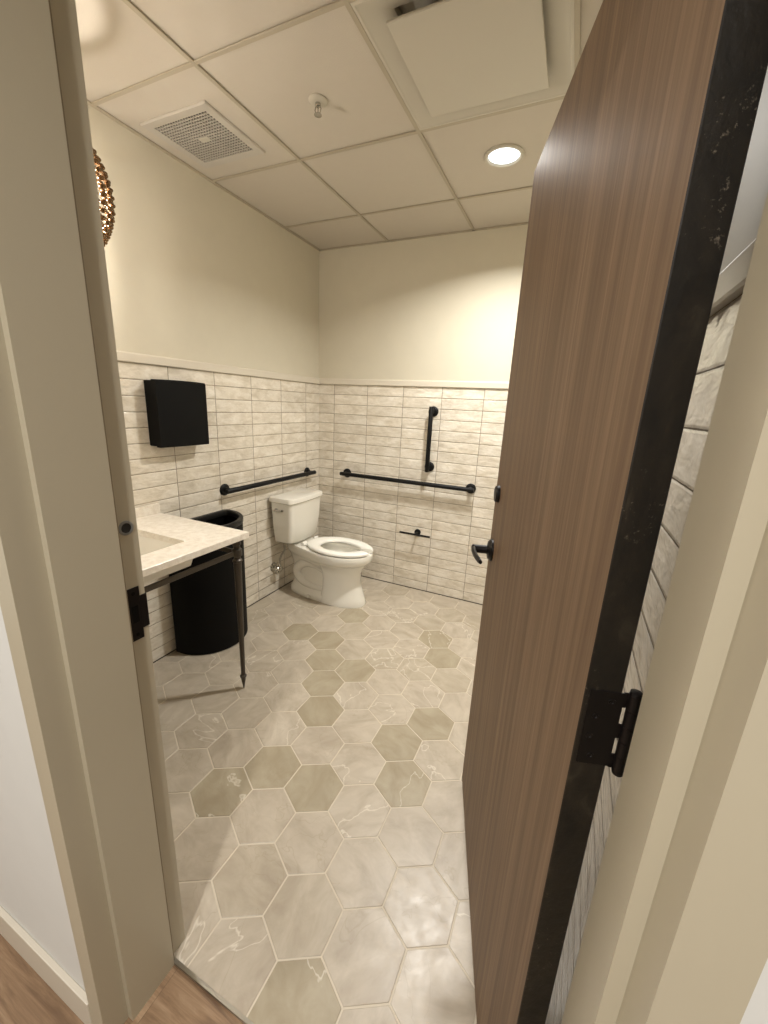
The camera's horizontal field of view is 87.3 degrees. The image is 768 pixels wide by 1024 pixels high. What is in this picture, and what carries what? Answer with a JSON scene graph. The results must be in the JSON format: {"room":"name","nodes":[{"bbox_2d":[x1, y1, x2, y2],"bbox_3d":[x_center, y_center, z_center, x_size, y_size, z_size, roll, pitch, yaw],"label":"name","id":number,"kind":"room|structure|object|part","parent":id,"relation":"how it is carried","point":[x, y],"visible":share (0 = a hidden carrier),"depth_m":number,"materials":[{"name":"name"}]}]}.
{"room":"hallway outside restroom","nodes":[
{"label":"hallway outside restroom","id":0,"kind":"room"},
{"bbox_2d":[87,104,318,661],"bbox_3d":[-1.108,-0.545,2.355,0.100,2.733,2.630,9,16,23],"label":"wall","id":1,"kind":"structure","parent":0,"point":[195,272],"depth_m":2.34,"materials":[{"name":"paint"}]},
{"bbox_2d":[93,148,115,248],"bbox_3d":[-1.060,-1.183,1.229,0.365,0.690,0.367,-4,16,-23],"label":"pendant light","id":2,"kind":"object","parent":1,"relation":"attached to","point":[107,228],"visible":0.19,"depth_m":1.32,"materials":[{"name":"gold metal"}]},
{"bbox_2d":[135,503,159,517],"bbox_3d":[-1.398,0.073,1.771,0.020,0.050,0.888,9,16,23],"label":"backsplash","id":3,"kind":"structure","parent":1,"relation":"attached to","point":[150,509],"depth_m":2.10,"materials":[{"name":"stone"}]},
{"bbox_2d":[144,379,208,447],"bbox_3d":[-1.094,-0.524,2.143,0.100,0.335,0.302,9,16,23],"label":"dispenser","id":4,"kind":"object","parent":1,"relation":"attached to","point":[177,416],"visible":1,"depth_m":2.08,"materials":[{"name":"black plastic"}]},
{"bbox_2d":[116,350,318,383],"bbox_3d":[-1.044,-0.820,2.256,0.012,0.046,2.432,9,16,23],"label":"trim","id":5,"kind":"structure","parent":1,"relation":"attached to","point":[123,356],"depth_m":2.29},
{"bbox_2d":[220,467,315,495],"bbox_3d":[-0.800,-0.234,2.954,0.074,0.076,0.970,9,16,23],"label":"grab bar","id":6,"kind":"object","parent":1,"relation":"attached to","point":[224,489],"visible":1,"depth_m":2.79,"materials":[{"name":"black metal"}]},
{"bbox_3d":[-0.996,-0.139,2.564,0.058,0.076,0.076,9,16,23],"label":"mounting post","id":7,"kind":"part","parent":6,"relation":"part of","materials":[{"name":"black metal"}]},
{"bbox_2d":[270,545,285,572],"bbox_3d":[-0.814,0.363,3.101,0.112,0.225,0.080,9,16,23],"label":"supply valve","id":8,"kind":"object","parent":1,"relation":"attached to","point":[273,567],"visible":1,"depth_m":3.10,"materials":[{"name":"silver metal"}]},
{"bbox_2d":[153,575,482,662],"bbox_3d":[-0.165,0.917,2.258,2.120,0.006,2.436,9,16,23],"label":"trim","id":9,"kind":"structure","parent":1,"relation":"attached to","point":[361,575],"depth_m":3.24,"materials":[{"name":"white tile"}]},
{"bbox_2d":[0,576,481,1023],"bbox_3d":[-0.644,1.217,1.173,4.600,0.060,4.920,9,16,23],"label":"floor","id":10,"kind":"structure","parent":0,"point":[317,803],"depth_m":1.47,"materials":[{"name":"tile"}]},
{"bbox_2d":[135,503,248,687],"bbox_3d":[-1.138,0.534,1.760,0.637,0.912,0.888,9,16,23],"label":"sink","id":11,"kind":"object","parent":10,"relation":"on","point":[168,544],"visible":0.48,"depth_m":1.85,"materials":[{"name":"stone"}]},
{"bbox_2d":[138,535,192,583],"bbox_3d":[-1.137,0.238,1.666,0.429,0.130,0.479,9,16,23],"label":"basin","id":12,"kind":"object","parent":11,"relation":"in","point":[147,543],"depth_m":1.82,"materials":[{"name":"white ceramic"}]},
{"bbox_3d":[-0.874,0.280,1.573,0.011,0.022,0.805,9,16,23],"label":"rail","id":13,"kind":"part","parent":11,"relation":"part of","materials":[{"name":"black metal"}]},
{"bbox_2d":[136,513,248,577],"bbox_3d":[-1.120,0.157,1.659,0.637,0.030,0.888,9,16,23],"label":"countertop","id":14,"kind":"structure","parent":11,"relation":"on","point":[191,539],"depth_m":1.82,"materials":[{"name":"stone"}]},
{"bbox_3d":[-0.973,0.149,2.045,0.592,0.022,0.010,9,16,23],"label":"rail","id":15,"kind":"part","parent":11,"relation":"part of","materials":[{"name":"black metal"}]},
{"bbox_3d":[-0.720,0.527,2.017,0.047,0.832,0.047,9,16,23],"label":"leg","id":16,"kind":"part","parent":11,"relation":"part of","materials":[{"name":"black metal"}]},
{"bbox_2d":[169,509,247,654],"bbox_3d":[-1.014,0.424,2.450,0.276,0.779,0.474,9,16,23],"label":"waste bin","id":17,"kind":"object","parent":10,"relation":"on","point":[204,609],"visible":0.65,"depth_m":2.33,"materials":[{"name":"black plastic"}]},
{"bbox_2d":[174,957,253,1023],"bbox_3d":[-0.169,1.282,0.915,0.964,0.011,0.008,9,16,23],"label":"trim","id":18,"kind":"structure","parent":10,"relation":"on","point":[177,963],"depth_m":1.03,"materials":[{"name":"metal"}]},
{"bbox_2d":[269,488,372,608],"bbox_3d":[-0.440,0.279,3.079,0.753,0.790,0.443,9,16,23],"label":"toilet","id":19,"kind":"object","parent":10,"relation":"on","point":[326,570],"visible":1,"depth_m":3.01,"materials":[{"name":"white ceramic"}]},
{"bbox_3d":[-0.673,0.063,3.147,0.197,0.341,0.402,9,16,23],"label":"tank","id":20,"kind":"part","parent":19,"relation":"part of","materials":[{"name":"white ceramic"}]},
{"bbox_3d":[-0.662,-0.123,3.097,0.217,0.044,0.426,9,16,23],"label":"tank lid","id":21,"kind":"part","parent":19,"relation":"part of","materials":[{"name":"white ceramic"}]},
{"bbox_3d":[-0.335,0.260,3.034,0.525,0.027,0.368,9,16,23],"label":"seat","id":22,"kind":"part","parent":19,"relation":"part of","materials":[{"name":"white plastic"}]},
{"bbox_2d":[75,0,602,250],"bbox_3d":[-0.042,-1.661,1.574,2.320,0.161,2.630,9,16,23],"label":"ceiling","id":23,"kind":"structure","parent":0,"point":[362,172],"depth_m":1.63,"materials":[{"name":"white"}]},
{"bbox_2d":[140,100,264,168],"bbox_3d":[-0.804,-1.678,1.808,0.383,0.010,0.350,9,16,23],"label":"ceiling vent","id":24,"kind":"object","parent":23,"relation":"in","point":[200,132],"visible":1,"depth_m":1.78,"materials":[{"name":"plastic"}]},
{"bbox_3d":[-0.803,-1.682,1.807,0.311,0.001,0.278,9,16,23],"label":"duct shadow plate","id":25,"kind":"part","parent":24,"relation":"part of","materials":[{"name":"white metal"}]},
{"bbox_2d":[309,93,326,117],"bbox_3d":[-0.256,-1.564,1.556,0.072,0.050,0.072,9,16,23],"label":"sprinkler","id":26,"kind":"object","parent":23,"relation":"attached to","point":[317,100],"visible":1,"depth_m":1.54,"materials":[{"name":"metal"}]},
{"bbox_2d":[350,0,573,129],"bbox_3d":[0.295,-1.511,1.303,0.592,0.069,0.592,9,16,23],"label":"ceiling vent","id":27,"kind":"object","parent":23,"relation":"in","point":[449,61],"visible":0.96,"depth_m":1.29,"materials":[{"name":"metal"}]},
{"bbox_2d":[484,143,523,168],"bbox_3d":[0.547,-1.621,1.834,0.178,0.010,0.178,9,16,23],"label":"recessed light","id":28,"kind":"object","parent":23,"relation":"in","point":[505,155],"visible":1,"depth_m":1.83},
{"bbox_2d":[0,606,767,1023],"bbox_3d":[-0.642,-0.084,0.690,4.600,2.800,0.111,9,16,23],"label":"wall","id":29,"kind":"structure","parent":0,"point":[31,889],"depth_m":0.89,"materials":[{"name":"white paint"}]},
{"bbox_2d":[0,905,92,1023],"bbox_3d":[-1.752,1.024,1.419,2.340,0.102,0.013,9,16,23],"label":"baseboard","id":30,"kind":"structure","parent":29,"relation":"attached to","point":[46,967],"depth_m":1.02,"materials":[{"name":"white wood"}]},
{"bbox_2d":[318,224,527,603],"bbox_3d":[0.475,-0.645,3.010,2.220,2.733,0.100,9,16,23],"label":"wall","id":31,"kind":"structure","parent":0,"point":[443,307],"depth_m":3.03,"materials":[{"name":"tile"}]},
{"bbox_2d":[340,468,475,493],"bbox_3d":[0.152,-0.245,3.163,1.128,0.076,0.074,9,16,23],"label":"grab bar","id":32,"kind":"object","parent":31,"relation":"attached to","point":[470,488],"visible":1,"depth_m":3.10,"materials":[{"name":"black metal"}]},
{"bbox_3d":[0.633,-0.168,2.961,0.076,0.076,0.058,9,16,23],"label":"mounting post","id":33,"kind":"part","parent":32,"relation":"part of","materials":[{"name":"black metal"}]},
{"bbox_2d":[319,378,508,388],"bbox_3d":[0.419,-0.924,2.905,2.120,0.046,0.012,9,16,23],"label":"trim","id":34,"kind":"structure","parent":31,"relation":"attached to","point":[372,382],"depth_m":2.97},
{"bbox_2d":[399,529,429,537],"bbox_3d":[0.256,0.171,3.212,0.256,0.052,0.079,9,16,23],"label":"toilet paper holder","id":35,"kind":"object","parent":31,"relation":"attached to","point":[417,532],"visible":1,"depth_m":3.20,"materials":[{"name":"black metal"}]},
{"bbox_2d":[425,406,438,471],"bbox_3d":[0.343,-0.538,3.000,0.076,0.486,0.074,9,16,23],"label":"grab bar","id":36,"kind":"object","parent":31,"relation":"attached to","point":[433,411],"visible":1,"depth_m":2.97,"materials":[{"name":"black metal"}]},
{"bbox_3d":[0.337,-0.342,3.060,0.076,0.076,0.058,9,16,23],"label":"mounting post","id":37,"kind":"part","parent":36,"relation":"part of","materials":[{"name":"black metal"}]},
{"bbox_3d":[0.356,-0.738,2.955,0.076,0.076,0.058,9,16,23],"label":"mounting post","id":38,"kind":"part","parent":36,"relation":"part of","materials":[{"name":"black metal"}]},
{"bbox_2d":[545,67,767,1023],"bbox_3d":[0.882,-0.205,1.431,0.100,2.733,2.530,9,16,23],"label":"wall","id":39,"kind":"structure","parent":0,"point":[753,190],"depth_m":0.58,"materials":[{"name":"tile"}]},
{"bbox_2d":[710,239,755,316],"bbox_3d":[0.869,-0.510,1.428,0.012,0.046,2.416,9,16,23],"label":"trim","id":40,"kind":"structure","parent":39,"relation":"attached to","point":[731,281],"depth_m":0.46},
{"bbox_3d":[-0.635,-0.109,0.799,2.120,2.733,0.098,9,16,23],"label":"wall","id":41,"kind":"structure","parent":0,"visible":0},
{"bbox_2d":[0,0,767,1023],"bbox_3d":[-0.145,0.242,0.581,1.004,2.188,0.218,9,16,23],"label":"door frame","id":42,"kind":"structure","parent":41,"relation":"in","point":[676,929],"depth_m":0.60,"materials":[{"name":"beige paint"}]},
{"bbox_2d":[118,521,133,535],"bbox_3d":[-0.513,0.032,0.800,0.003,0.030,0.030,9,16,23],"label":"bumper cover","id":43,"kind":"object","parent":42,"relation":"attached to","point":[125,528],"depth_m":0.80,"materials":[{"name":"black rubber"}]},
{"bbox_3d":[-0.526,0.213,0.854,0.014,0.120,0.044,9,16,23],"label":"strike plate","id":44,"kind":"part","parent":42,"relation":"part of","materials":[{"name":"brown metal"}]},
{"bbox_2d":[462,0,767,1023],"bbox_3d":[0.331,0.188,0.950,0.181,2.110,0.913,4,15,7],"label":"door","id":45,"kind":"structure","parent":42,"relation":"attached to","point":[638,173],"depth_m":0.57,"materials":[{"name":"brown wood"}]},
{"bbox_3d":[0.297,0.136,1.297,0.019,0.026,0.124,3,15,2],"label":"lever","id":46,"kind":"part","parent":45,"relation":"part of","materials":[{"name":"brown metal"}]},
{"bbox_3d":[0.326,0.124,1.343,0.068,0.074,0.074,4,15,7],"label":"handle","id":47,"kind":"part","parent":45,"relation":"part of","materials":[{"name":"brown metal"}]}
]}

